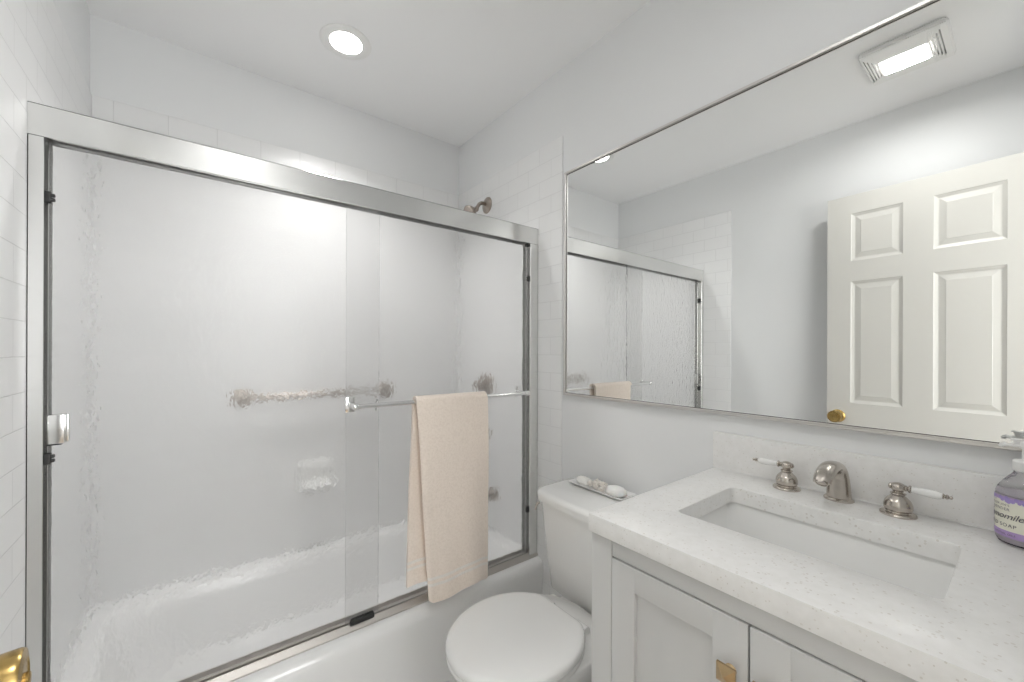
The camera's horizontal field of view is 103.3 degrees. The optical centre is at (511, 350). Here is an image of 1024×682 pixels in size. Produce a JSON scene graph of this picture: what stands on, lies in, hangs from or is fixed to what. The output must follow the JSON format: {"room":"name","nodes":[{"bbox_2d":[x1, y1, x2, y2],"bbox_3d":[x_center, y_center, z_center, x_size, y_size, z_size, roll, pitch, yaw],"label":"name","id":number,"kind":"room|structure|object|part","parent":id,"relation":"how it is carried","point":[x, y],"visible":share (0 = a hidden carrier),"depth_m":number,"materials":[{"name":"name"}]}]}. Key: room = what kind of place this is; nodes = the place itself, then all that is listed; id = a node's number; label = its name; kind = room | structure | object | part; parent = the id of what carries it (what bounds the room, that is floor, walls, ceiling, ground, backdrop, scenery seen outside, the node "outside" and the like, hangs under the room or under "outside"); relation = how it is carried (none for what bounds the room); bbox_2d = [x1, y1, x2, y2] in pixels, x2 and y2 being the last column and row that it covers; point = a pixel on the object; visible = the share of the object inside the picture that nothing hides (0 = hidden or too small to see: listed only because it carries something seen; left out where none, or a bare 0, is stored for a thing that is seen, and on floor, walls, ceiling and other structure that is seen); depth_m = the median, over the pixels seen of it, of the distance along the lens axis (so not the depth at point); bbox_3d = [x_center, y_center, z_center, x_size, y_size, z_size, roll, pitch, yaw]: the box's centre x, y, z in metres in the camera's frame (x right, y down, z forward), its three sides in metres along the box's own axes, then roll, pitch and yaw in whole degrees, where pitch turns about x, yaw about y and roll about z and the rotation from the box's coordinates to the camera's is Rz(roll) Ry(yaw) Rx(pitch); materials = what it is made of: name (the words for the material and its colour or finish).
{"room":"bathroom","nodes":[
{"label":"bathroom","id":0,"kind":"room"},
{"bbox_2d":[0,0,91,653],"bbox_3d":[-0.908,0.014,0.588,0.105,2.485,2.395,0,0,-38],"label":"wall","id":1,"kind":"structure","parent":0,"point":[45,44],"depth_m":0.87,"materials":[{"name":"white paint"}]},
{"bbox_2d":[90,14,458,208],"bbox_3d":[-0.964,0.014,1.998,1.556,2.485,0.105,0,0,-38],"label":"wall","id":2,"kind":"structure","parent":0,"point":[139,80],"depth_m":1.79,"materials":[{"name":"white paint"}]},
{"bbox_2d":[86,0,650,146],"bbox_3d":[-0.253,-1.276,1.096,1.756,0.100,2.395,0,0,-38],"label":"ceiling","id":3,"kind":"structure","parent":0,"point":[443,70],"depth_m":1.61,"materials":[{"name":"white paint"}]},
{"bbox_2d":[319,23,371,59],"bbox_3d":[-0.661,-1.226,1.615,0.192,0.006,0.192,0,0,-38],"label":"recessed light","id":4,"kind":"object","parent":3,"relation":"in","point":[345,41],"visible":1,"depth_m":1.60,"materials":[{"name":"white plastic"}]},
{"bbox_2d":[445,677,457,681],"bbox_3d":[-0.263,1.309,1.096,1.756,0.100,2.395,0,0,-38],"label":"floor","id":5,"kind":"structure","parent":0,"point":[452,679],"depth_m":1.55,"materials":[{"name":"tile"}]},
{"bbox_2d":[233,556,542,681],"bbox_3d":[-0.701,1.098,1.656,1.546,0.318,0.763,0,0,-38],"label":"bathtub","id":6,"kind":"object","parent":5,"relation":"on","point":[408,645],"visible":0.29,"depth_m":1.43,"materials":[{"name":"white ceramic"}]},
{"bbox_2d":[25,101,537,681],"bbox_3d":[-0.488,0.188,1.389,1.546,1.502,0.118,0,0,-38],"label":"shower enclosure","id":7,"kind":"object","parent":6,"relation":"on","point":[228,354],"visible":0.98,"depth_m":1.18,"materials":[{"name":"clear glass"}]},
{"bbox_3d":[-1.079,0.185,0.961,0.038,0.069,0.020,0,0,-38],"label":"pull handle","id":8,"kind":"part","parent":7,"relation":"part of","materials":[{"name":"silver metal"}]},
{"bbox_3d":[-0.797,0.210,1.199,0.813,1.434,0.006,0,0,-38],"label":"glass panel","id":9,"kind":"part","parent":7,"relation":"part of","materials":[{"name":"white"}]},
{"bbox_3d":[-0.243,0.212,1.604,0.796,1.434,0.006,0,0,-38],"label":"glass panel","id":10,"kind":"part","parent":7,"relation":"part of","materials":[{"name":"white"}]},
{"bbox_2d":[406,391,488,602],"bbox_3d":[-0.229,0.536,1.513,0.324,0.749,0.077,0,0,-38],"label":"bath towel","id":11,"kind":"object","parent":7,"relation":"hanging from","point":[447,517],"visible":0.99,"depth_m":1.49,"materials":[{"name":"beige fabric"}]},
{"bbox_2d":[445,478,625,681],"bbox_3d":[0.123,0.889,1.274,0.701,0.743,0.472,0,0,-38],"label":"toilet","id":12,"kind":"object","parent":5,"relation":"on","point":[513,636],"visible":0.7,"depth_m":1.23,"materials":[{"name":"white ceramic"}]},
{"bbox_3d":[0.002,0.830,1.179,0.393,0.022,0.380,0,0,-38],"label":"lid","id":13,"kind":"part","parent":12,"relation":"part of","materials":[{"name":"white plastic"}]},
{"bbox_3d":[0.002,0.850,1.179,0.391,0.016,0.378,0,0,-38],"label":"seat","id":14,"kind":"part","parent":12,"relation":"part of","materials":[{"name":"white plastic"}]},
{"bbox_3d":[0.306,0.723,1.417,0.224,0.330,0.442,0,0,-38],"label":"tank","id":15,"kind":"part","parent":12,"relation":"part of","materials":[{"name":"white ceramic"}]},
{"bbox_3d":[0.303,0.538,1.414,0.248,0.040,0.472,0,0,-38],"label":"tank lid","id":16,"kind":"part","parent":12,"relation":"part of","materials":[{"name":"white ceramic"}]},
{"bbox_2d":[568,478,636,500],"bbox_3d":[0.327,0.511,1.500,0.089,0.013,0.258,0,0,-38],"label":"tray","id":17,"kind":"object","parent":12,"relation":"on","point":[572,481],"visible":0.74,"depth_m":1.47,"materials":[{"name":"white ceramic"}]},
{"bbox_2d":[576,475,590,484],"bbox_3d":[0.279,0.501,1.573,0.053,0.024,0.062,0,0,-38],"label":"seashell","id":18,"kind":"object","parent":17,"relation":"on","point":[583,480],"visible":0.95,"depth_m":1.56,"materials":[{"name":"white"}]},
{"bbox_2d":[593,483,599,489],"bbox_3d":[0.312,0.501,1.500,0.027,0.023,0.025,0,0,-38],"label":"coral piece","id":19,"kind":"object","parent":17,"relation":"on","point":[595,486],"visible":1,"depth_m":1.49,"materials":[{"name":"white"}]},
{"bbox_2d":[594,478,601,485],"bbox_3d":[0.322,0.498,1.533,0.032,0.028,0.036,0,0,-38],"label":"coral piece","id":20,"kind":"object","parent":17,"relation":"on","point":[597,481],"visible":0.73,"depth_m":1.53,"materials":[{"name":"white"}]},
{"bbox_2d":[599,481,607,487],"bbox_3d":[0.339,0.498,1.504,0.030,0.028,0.030,0,0,-14],"label":"coral piece","id":21,"kind":"object","parent":17,"relation":"on","point":[604,484],"visible":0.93,"depth_m":1.50,"materials":[{"name":"white"}]},
{"bbox_2d":[606,485,626,496],"bbox_3d":[0.372,0.498,1.445,0.060,0.029,0.080,0,0,-38],"label":"soap bar","id":22,"kind":"object","parent":17,"relation":"on","point":[613,490],"visible":1,"depth_m":1.42,"materials":[{"name":"white"}]},
{"bbox_2d":[592,532,917,681],"bbox_3d":[0.579,0.826,0.794,0.598,0.874,0.630,0,0,-38],"label":"vanity cabinet","id":23,"kind":"object","parent":5,"relation":"on","point":[652,621],"visible":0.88,"depth_m":0.71,"materials":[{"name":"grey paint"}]},
{"bbox_3d":[0.292,0.775,0.737,0.020,0.697,0.260,0,0,-38],"label":"door","id":24,"kind":"part","parent":23,"relation":"part of","materials":[{"name":"grey paint"}]},
{"bbox_3d":[0.339,0.509,0.639,0.027,0.029,0.029,0,0,-38],"label":"knob","id":25,"kind":"part","parent":23,"relation":"part of","materials":[{"name":"brown metal"}]},
{"bbox_2d":[589,467,1023,681],"bbox_3d":[0.589,0.369,0.801,0.581,0.038,0.635,0,0,-38],"label":"countertop","id":26,"kind":"structure","parent":23,"relation":"on","point":[975,633],"depth_m":0.64,"materials":[{"name":"stone"}]},
{"bbox_2d":[698,502,955,598],"bbox_3d":[0.585,0.455,0.806,0.314,0.132,0.451,0,0,-38],"label":"sink basin","id":27,"kind":"object","parent":26,"relation":"in","point":[921,574],"visible":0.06,"depth_m":0.86,"materials":[{"name":"white ceramic"}]},
{"bbox_2d":[753,458,952,519],"bbox_3d":[0.728,0.301,0.923,0.166,0.099,0.369,0,0,-38],"label":"faucet","id":28,"kind":"object","parent":26,"relation":"on","point":[832,475],"visible":1,"depth_m":0.89,"materials":[{"name":"silver metal"}]},
{"bbox_3d":[0.674,0.293,1.068,0.017,0.017,0.046,0,0,-38],"label":"lever","id":29,"kind":"part","parent":28,"relation":"part of","materials":[{"name":"white ceramic"}]},
{"bbox_3d":[0.701,0.330,1.034,0.060,0.042,0.060,0,0,-38],"label":"handle","id":30,"kind":"part","parent":28,"relation":"part of","materials":[{"name":"silver metal"}]},
{"bbox_3d":[0.728,0.299,0.923,0.159,0.095,0.048,0,0,-38],"label":"spout","id":31,"kind":"part","parent":28,"relation":"part of","materials":[{"name":"silver metal"}]},
{"bbox_3d":[0.829,0.330,0.870,0.060,0.042,0.060,0,0,-38],"label":"handle","id":32,"kind":"part","parent":28,"relation":"part of","materials":[{"name":"silver metal"}]},
{"bbox_3d":[0.856,0.293,0.836,0.017,0.017,0.046,0,0,-38],"label":"lever","id":33,"kind":"part","parent":28,"relation":"part of","materials":[{"name":"white ceramic"}]},
{"bbox_2d":[994,438,1023,548],"bbox_3d":[0.927,0.256,0.731,0.073,0.191,0.073,0,0,-38],"label":"soap bottle","id":34,"kind":"object","parent":26,"relation":"on","point":[1009,492],"visible":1,"depth_m":0.73,"materials":[{"name":"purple plastic"}]},
{"bbox_3d":[0.454,0.775,0.529,0.020,0.697,0.260,0,0,-38],"label":"door","id":35,"kind":"part","parent":23,"relation":"part of","materials":[{"name":"grey paint"}]},
{"bbox_2d":[459,0,1021,596],"bbox_3d":[0.392,0.019,1.605,0.105,2.485,2.395,0,0,-38],"label":"wall","id":36,"kind":"structure","parent":0,"point":[668,60],"depth_m":1.47,"materials":[{"name":"white paint"}]},
{"bbox_2d":[464,197,491,213],"bbox_3d":[-0.186,-0.758,2.143,0.087,0.148,0.162,0,0,44],"label":"shower","id":37,"kind":"object","parent":36,"relation":"attached to","point":[487,204],"visible":0.85,"depth_m":2.16,"materials":[{"name":"silver metal"}]},
{"bbox_3d":[-0.165,-0.771,2.162,0.023,0.060,0.088,0,0,37],"label":"arm","id":38,"kind":"part","parent":37,"relation":"part of","materials":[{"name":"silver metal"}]},
{"bbox_2d":[563,0,1023,451],"bbox_3d":[0.608,-0.282,1.237,0.019,0.943,1.241,0,0,-38],"label":"wall mirror","id":39,"kind":"object","parent":36,"relation":"attached to","point":[834,239],"visible":1,"depth_m":1.00,"materials":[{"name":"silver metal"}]},
{"bbox_2d":[713,431,1004,530],"bbox_3d":[0.808,0.298,0.975,0.024,0.106,0.639,0,0,-38],"label":"backsplash","id":40,"kind":"structure","parent":36,"relation":"attached to","point":[972,504],"depth_m":0.93,"materials":[{"name":"stone"}]},
{"bbox_3d":[0.443,0.019,0.200,1.556,2.485,0.120,0,0,-38],"label":"wall","id":41,"kind":"structure","parent":0,"visible":0},
{"bbox_2d":[0,647,31,681],"bbox_3d":[-0.355,0.219,0.118,0.152,2.056,0.719,0,0,-38],"label":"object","id":42,"kind":"structure","parent":41,"relation":"in","point":[14,664],"depth_m":0.40,"materials":[{"name":"gold metal"}]}
]}

